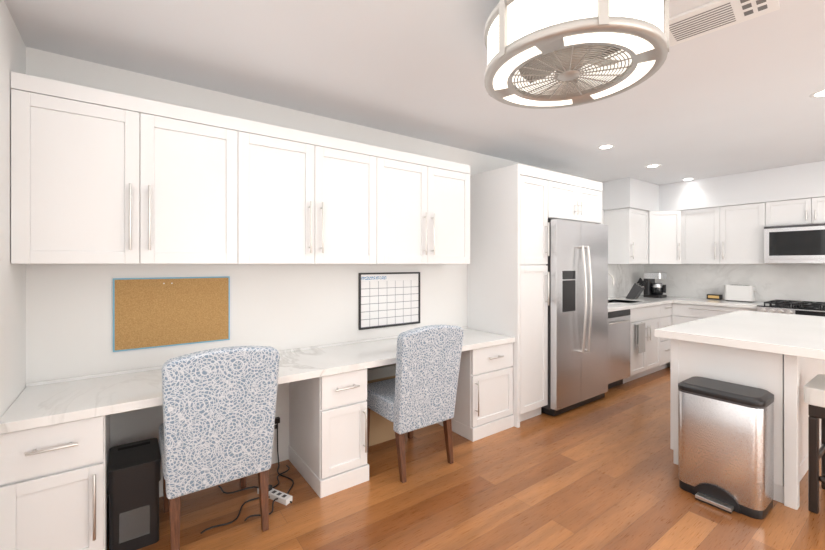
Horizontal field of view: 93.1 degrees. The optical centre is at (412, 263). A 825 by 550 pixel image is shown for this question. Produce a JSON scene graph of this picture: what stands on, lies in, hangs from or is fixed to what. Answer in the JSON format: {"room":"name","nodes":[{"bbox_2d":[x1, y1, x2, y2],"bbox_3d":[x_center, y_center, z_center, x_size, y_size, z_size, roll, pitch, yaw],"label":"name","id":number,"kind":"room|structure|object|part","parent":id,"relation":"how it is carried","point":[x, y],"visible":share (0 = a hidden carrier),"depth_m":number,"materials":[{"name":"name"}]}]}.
{"room":"kitchen","nodes":[
{"label":"kitchen","id":0,"kind":"room"},
{"bbox_2d":[0,0,31,417],"bbox_3d":[-0.938,0.140,0.474,0.120,2.480,3.570,0,0,-36],"label":"wall","id":1,"kind":"structure","parent":0,"point":[15,279],"depth_m":1.71,"materials":[{"name":"paint"}]},
{"bbox_2d":[32,48,603,496],"bbox_3d":[0.747,0.140,4.016,7.010,2.480,0.120,0,0,-36],"label":"wall","id":2,"kind":"structure","parent":0,"point":[56,320],"depth_m":2.57,"materials":[{"name":"paint"}]},
{"bbox_2d":[11,71,250,263],"bbox_3d":[-1.456,-0.422,2.136,0.992,0.846,0.328,0,0,-36],"label":"upper cabinet","id":3,"kind":"object","parent":2,"relation":"attached to","point":[98,176],"depth_m":1.95,"materials":[{"name":"white wood"}]},
{"bbox_2d":[113,276,229,351],"bbox_3d":[-1.424,0.285,2.352,0.600,0.410,0.018,0,0,-36],"label":"bulletin board","id":4,"kind":"object","parent":2,"relation":"attached to","point":[159,312],"visible":1,"depth_m":2.33,"materials":[{"name":"brown"}]},
{"bbox_2d":[274,413,281,431],"bbox_3d":[-0.936,1.100,2.696,0.075,0.120,0.034,0,0,-36],"label":"electrical outlet plate","id":5,"kind":"object","parent":2,"relation":"attached to","point":[278,419],"visible":0.75,"depth_m":2.71,"materials":[{"name":"white plastic"}]},
{"bbox_2d":[251,121,386,263],"bbox_3d":[-0.728,-0.422,2.665,1.053,0.846,0.328,0,0,-36],"label":"upper cabinet","id":6,"kind":"object","parent":2,"relation":"attached to","point":[316,198],"depth_m":2.53,"materials":[{"name":"white wood"}]},
{"bbox_2d":[359,272,419,329],"bbox_3d":[-0.179,0.295,3.257,0.600,0.450,0.016,0,0,-36],"label":"calendar board","id":7,"kind":"object","parent":2,"relation":"attached to","point":[388,299],"visible":1,"depth_m":3.24,"materials":[{"name":"white"}]},
{"bbox_2d":[387,149,469,263],"bbox_3d":[-0.001,-0.422,3.193,0.991,0.846,0.328,0,0,-36],"label":"upper cabinet","id":8,"kind":"object","parent":2,"relation":"attached to","point":[428,198],"depth_m":3.07,"materials":[{"name":"white wood"}]},
{"bbox_2d":[604,208,651,264],"bbox_3d":[2.932,-0.360,5.293,0.585,0.720,0.378,0,0,-36],"label":"upper cabinet","id":9,"kind":"object","parent":2,"relation":"attached to","point":[629,229],"depth_m":5.16,"materials":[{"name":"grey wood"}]},
{"bbox_2d":[652,210,683,264],"bbox_3d":[3.447,-0.360,5.490,0.664,0.720,0.665,0,0,-36],"label":"upper cabinet","id":10,"kind":"object","parent":2,"relation":"attached to","point":[667,226],"depth_m":5.28,"materials":[{"name":"grey wood"}]},
{"bbox_2d":[684,206,727,264],"bbox_3d":[3.858,-0.360,5.168,0.377,0.720,0.525,0,0,-36],"label":"upper cabinet","id":11,"kind":"object","parent":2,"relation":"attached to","point":[697,256],"depth_m":5.04,"materials":[{"name":"grey wood"}]},
{"bbox_2d":[728,202,775,264],"bbox_3d":[4.109,-0.360,4.864,0.328,0.720,0.489,0,0,-36],"label":"upper cabinet","id":12,"kind":"object","parent":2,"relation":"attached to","point":[746,223],"depth_m":4.71,"materials":[{"name":"grey wood"}]},
{"bbox_2d":[768,197,824,225],"bbox_3d":[4.479,-0.580,4.356,0.328,0.280,0.763,0,0,-36],"label":"upper cabinet","id":13,"kind":"object","parent":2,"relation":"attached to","point":[809,210],"depth_m":4.35,"materials":[{"name":"grey wood"}]},
{"bbox_2d":[764,223,824,263],"bbox_3d":[4.428,-0.219,4.319,0.448,0.430,0.760,0,0,-36],"label":"microwave","id":14,"kind":"object","parent":13,"relation":"attached to","point":[796,244],"visible":1,"depth_m":4.30,"materials":[{"name":"silver metal"}]},
{"bbox_2d":[4,0,824,184],"bbox_3d":[1.546,-1.150,1.062,9.190,0.100,5.840,0,0,-36],"label":"ceiling","id":15,"kind":"structure","parent":0,"point":[734,99],"depth_m":2.27,"materials":[{"name":"paint"}]},
{"bbox_2d":[484,0,668,108],"bbox_3d":[0.640,-0.933,1.603,0.683,0.331,0.680,0,0,-36],"label":"fan light","id":16,"kind":"object","parent":15,"relation":"hanging from","point":[547,54],"visible":1,"depth_m":1.44,"materials":[{"name":"silver metal"}]},
{"bbox_2d":[597,144,614,148],"bbox_3d":[1.812,-1.097,3.665,0.156,0.006,0.156,0,0,-36],"label":"recessed light","id":17,"kind":"object","parent":15,"relation":"in","point":[607,146],"visible":1,"depth_m":3.65,"materials":[{"name":"white"}]},
{"bbox_2d":[645,164,660,167],"bbox_3d":[2.691,-1.097,4.378,0.156,0.006,0.156,0,0,-36],"label":"recessed light","id":18,"kind":"object","parent":15,"relation":"in","point":[652,165],"visible":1,"depth_m":4.35,"materials":[{"name":"white"}]},
{"bbox_2d":[681,178,695,180],"bbox_3d":[3.573,-1.097,5.068,0.156,0.006,0.156,0,0,-36],"label":"recessed light","id":19,"kind":"object","parent":15,"relation":"in","point":[686,179],"visible":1,"depth_m":5.07,"materials":[{"name":"white"}]},
{"bbox_2d":[602,161,824,210],"bbox_3d":[4.681,-0.910,3.339,1.199,0.377,5.598,0,0,-36],"label":"soffit ceiling","id":20,"kind":"structure","parent":15,"relation":"attached to","point":[799,181],"depth_m":4.88,"materials":[{"name":"paint"}]},
{"bbox_2d":[664,0,779,46],"bbox_3d":[1.340,-1.093,1.728,0.250,0.013,0.400,0,0,-44],"label":"ceiling vent","id":21,"kind":"object","parent":15,"relation":"in","point":[709,17],"visible":0.85,"depth_m":1.72,"materials":[{"name":"white plastic"}]},
{"bbox_2d":[809,89,824,97],"bbox_3d":[2.652,-1.097,2.508,0.156,0.006,0.156,0,0,-36],"label":"recessed light","id":22,"kind":"object","parent":15,"relation":"in","point":[819,94],"visible":1,"depth_m":2.53,"materials":[{"name":"white"}]},
{"bbox_2d":[107,367,824,549],"bbox_3d":[1.546,1.430,1.062,9.190,0.100,5.840,0,0,-36],"label":"floor","id":23,"kind":"structure","parent":0,"point":[600,474],"depth_m":2.26,"materials":[{"name":"brown wood"}]},
{"bbox_2d":[107,438,160,549],"bbox_3d":[-1.426,1.174,2.005,0.212,0.412,0.312,0,0,-36],"label":"paper shredder","id":24,"kind":"object","parent":23,"relation":"on","point":[133,474],"visible":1,"depth_m":1.89,"materials":[{"name":"black plastic"}]},
{"bbox_2d":[159,346,279,549],"bbox_3d":[-1.056,0.891,2.091,0.510,0.977,0.616,0,0,-36],"label":"chair","id":25,"kind":"object","parent":23,"relation":"on","point":[216,427],"visible":1,"depth_m":1.86,"materials":[{"name":"fabric"}]},
{"bbox_2d":[201,424,293,533],"bbox_3d":[-0.966,1.230,2.326,0.576,0.300,0.550,0,0,-36],"label":"power strip","id":26,"kind":"object","parent":23,"relation":"on","point":[280,497],"visible":0.83,"depth_m":2.29,"materials":[{"name":"white plastic"}]},
{"bbox_2d":[0,326,514,549],"bbox_3d":[-0.536,0.991,2.635,3.066,0.778,0.603,0,0,-36],"label":"desk unit","id":27,"kind":"object","parent":23,"relation":"on","point":[54,443],"visible":0.98,"depth_m":2.05,"materials":[{"name":"white wood"}]},
{"bbox_2d":[366,325,463,482],"bbox_3d":[-0.024,0.891,2.772,0.510,0.977,0.616,0,0,-36],"label":"chair","id":28,"kind":"object","parent":23,"relation":"on","point":[419,391],"visible":0.9,"depth_m":2.54,"materials":[{"name":"fabric"}]},
{"bbox_3d":[-0.024,0.742,2.772,0.510,0.677,0.616,0,0,-36],"label":"seat","id":29,"kind":"part","parent":28,"relation":"part of","materials":[{"name":"fabric"}]},
{"bbox_2d":[467,164,602,427],"bbox_3d":[1.267,0.268,3.917,1.355,2.225,0.648,0,0,-36],"label":"tall cabinet","id":30,"kind":"object","parent":23,"relation":"on","point":[514,208],"visible":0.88,"depth_m":3.47,"materials":[{"name":"white wood"}]},
{"bbox_2d":[541,219,607,415],"bbox_3d":[1.472,0.487,3.971,0.888,1.775,0.746,0,0,-36],"label":"refrigerator","id":31,"kind":"object","parent":23,"relation":"on","point":[577,264],"visible":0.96,"depth_m":3.65,"materials":[{"name":"grey metal"}]},
{"bbox_2d":[608,309,635,388],"bbox_3d":[2.083,0.943,4.516,0.657,0.874,0.638,0,0,-36],"label":"dishwasher","id":32,"kind":"object","parent":23,"relation":"on","point":[621,322],"depth_m":4.33,"materials":[{"name":"grey metal"}]},
{"bbox_2d":[608,293,679,308],"bbox_3d":[2.759,0.522,5.010,2.341,0.111,0.633,0,0,-36],"label":"countertop","id":33,"kind":"structure","parent":32,"relation":"on","point":[641,300],"depth_m":4.99,"materials":[{"name":"white stone"}]},
{"bbox_2d":[625,278,646,298],"bbox_3d":[2.982,0.322,5.202,0.100,0.287,0.246,0,0,-36],"label":"knife block","id":34,"kind":"object","parent":33,"relation":"on","point":[637,289],"visible":1,"depth_m":5.17,"materials":[{"name":"grey wood"}]},
{"bbox_2d":[643,272,666,297],"bbox_3d":[3.405,0.293,5.471,0.220,0.345,0.250,0,0,-36],"label":"coffee maker","id":35,"kind":"object","parent":33,"relation":"on","point":[652,289],"visible":1,"depth_m":5.42,"materials":[{"name":"black plastic"}]},
{"bbox_2d":[612,301,663,378],"bbox_3d":[2.622,0.943,4.907,0.784,0.874,0.638,0,0,-36],"label":"base cabinet","id":36,"kind":"object","parent":23,"relation":"on","point":[649,348],"depth_m":4.74,"materials":[{"name":"grey wood"}]},
{"bbox_2d":[664,301,675,367],"bbox_3d":[3.055,0.943,5.222,0.392,0.874,0.638,0,0,-36],"label":"base cabinet","id":37,"kind":"object","parent":23,"relation":"on","point":[669,306],"depth_m":5.05,"materials":[{"name":"grey wood"}]},
{"bbox_2d":[676,305,756,324],"bbox_3d":[3.880,0.943,4.942,0.608,0.874,0.885,0,0,-36],"label":"base cabinet","id":38,"kind":"object","parent":23,"relation":"on","point":[684,313],"depth_m":4.87,"materials":[{"name":"grey"}]},
{"bbox_2d":[676,297,765,308],"bbox_3d":[3.883,0.486,4.916,0.633,0.040,0.839,0,0,-36],"label":"countertop","id":39,"kind":"structure","parent":38,"relation":"on","point":[683,300],"depth_m":4.77,"materials":[{"name":"white stone"}]},
{"bbox_2d":[707,294,721,299],"bbox_3d":[3.989,0.433,5.167,0.072,0.065,0.150,0,0,-36],"label":"clock radio","id":40,"kind":"object","parent":39,"relation":"on","point":[715,296],"visible":0.98,"depth_m":5.13,"materials":[{"name":"black plastic"}]},
{"bbox_2d":[724,285,756,301],"bbox_3d":[4.099,0.364,4.881,0.170,0.202,0.300,0,0,-36],"label":"toaster","id":41,"kind":"object","parent":39,"relation":"on","point":[742,293],"visible":1,"depth_m":4.82,"materials":[{"name":"white plastic"}]},
{"bbox_2d":[678,376,773,519],"bbox_3d":[1.837,1.054,2.317,0.327,0.652,0.414,0,0,-36],"label":"trash can","id":42,"kind":"object","parent":23,"relation":"on","point":[726,446],"visible":1,"depth_m":2.21,"materials":[{"name":"silver metal"}]},
{"bbox_2d":[669,338,824,509],"bbox_3d":[2.652,0.940,2.968,1.720,0.881,0.675,0,0,-36],"label":"kitchen island","id":43,"kind":"object","parent":23,"relation":"on","point":[780,357],"depth_m":2.36,"materials":[{"name":"wood"}]},
{"bbox_2d":[655,310,824,361],"bbox_3d":[2.772,0.473,2.752,1.880,0.050,1.195,0,0,-36],"label":"island countertop","id":44,"kind":"structure","parent":43,"relation":"on","point":[800,336],"depth_m":2.58,"materials":[{"name":"white stone"}]},
{"bbox_2d":[757,300,824,316],"bbox_3d":[4.316,0.902,4.238,0.699,0.955,0.760,0,0,-36],"label":"range","id":45,"kind":"object","parent":23,"relation":"on","point":[810,308],"visible":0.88,"depth_m":4.21,"materials":[{"name":"silver metal"}]},
{"bbox_2d":[804,374,824,513],"bbox_3d":[2.491,1.032,2.143,0.450,0.695,0.438,0,0,-36],"label":"stool","id":46,"kind":"object","parent":23,"relation":"on","point":[814,393],"visible":1,"depth_m":2.17,"materials":[{"name":"white"}]}
]}

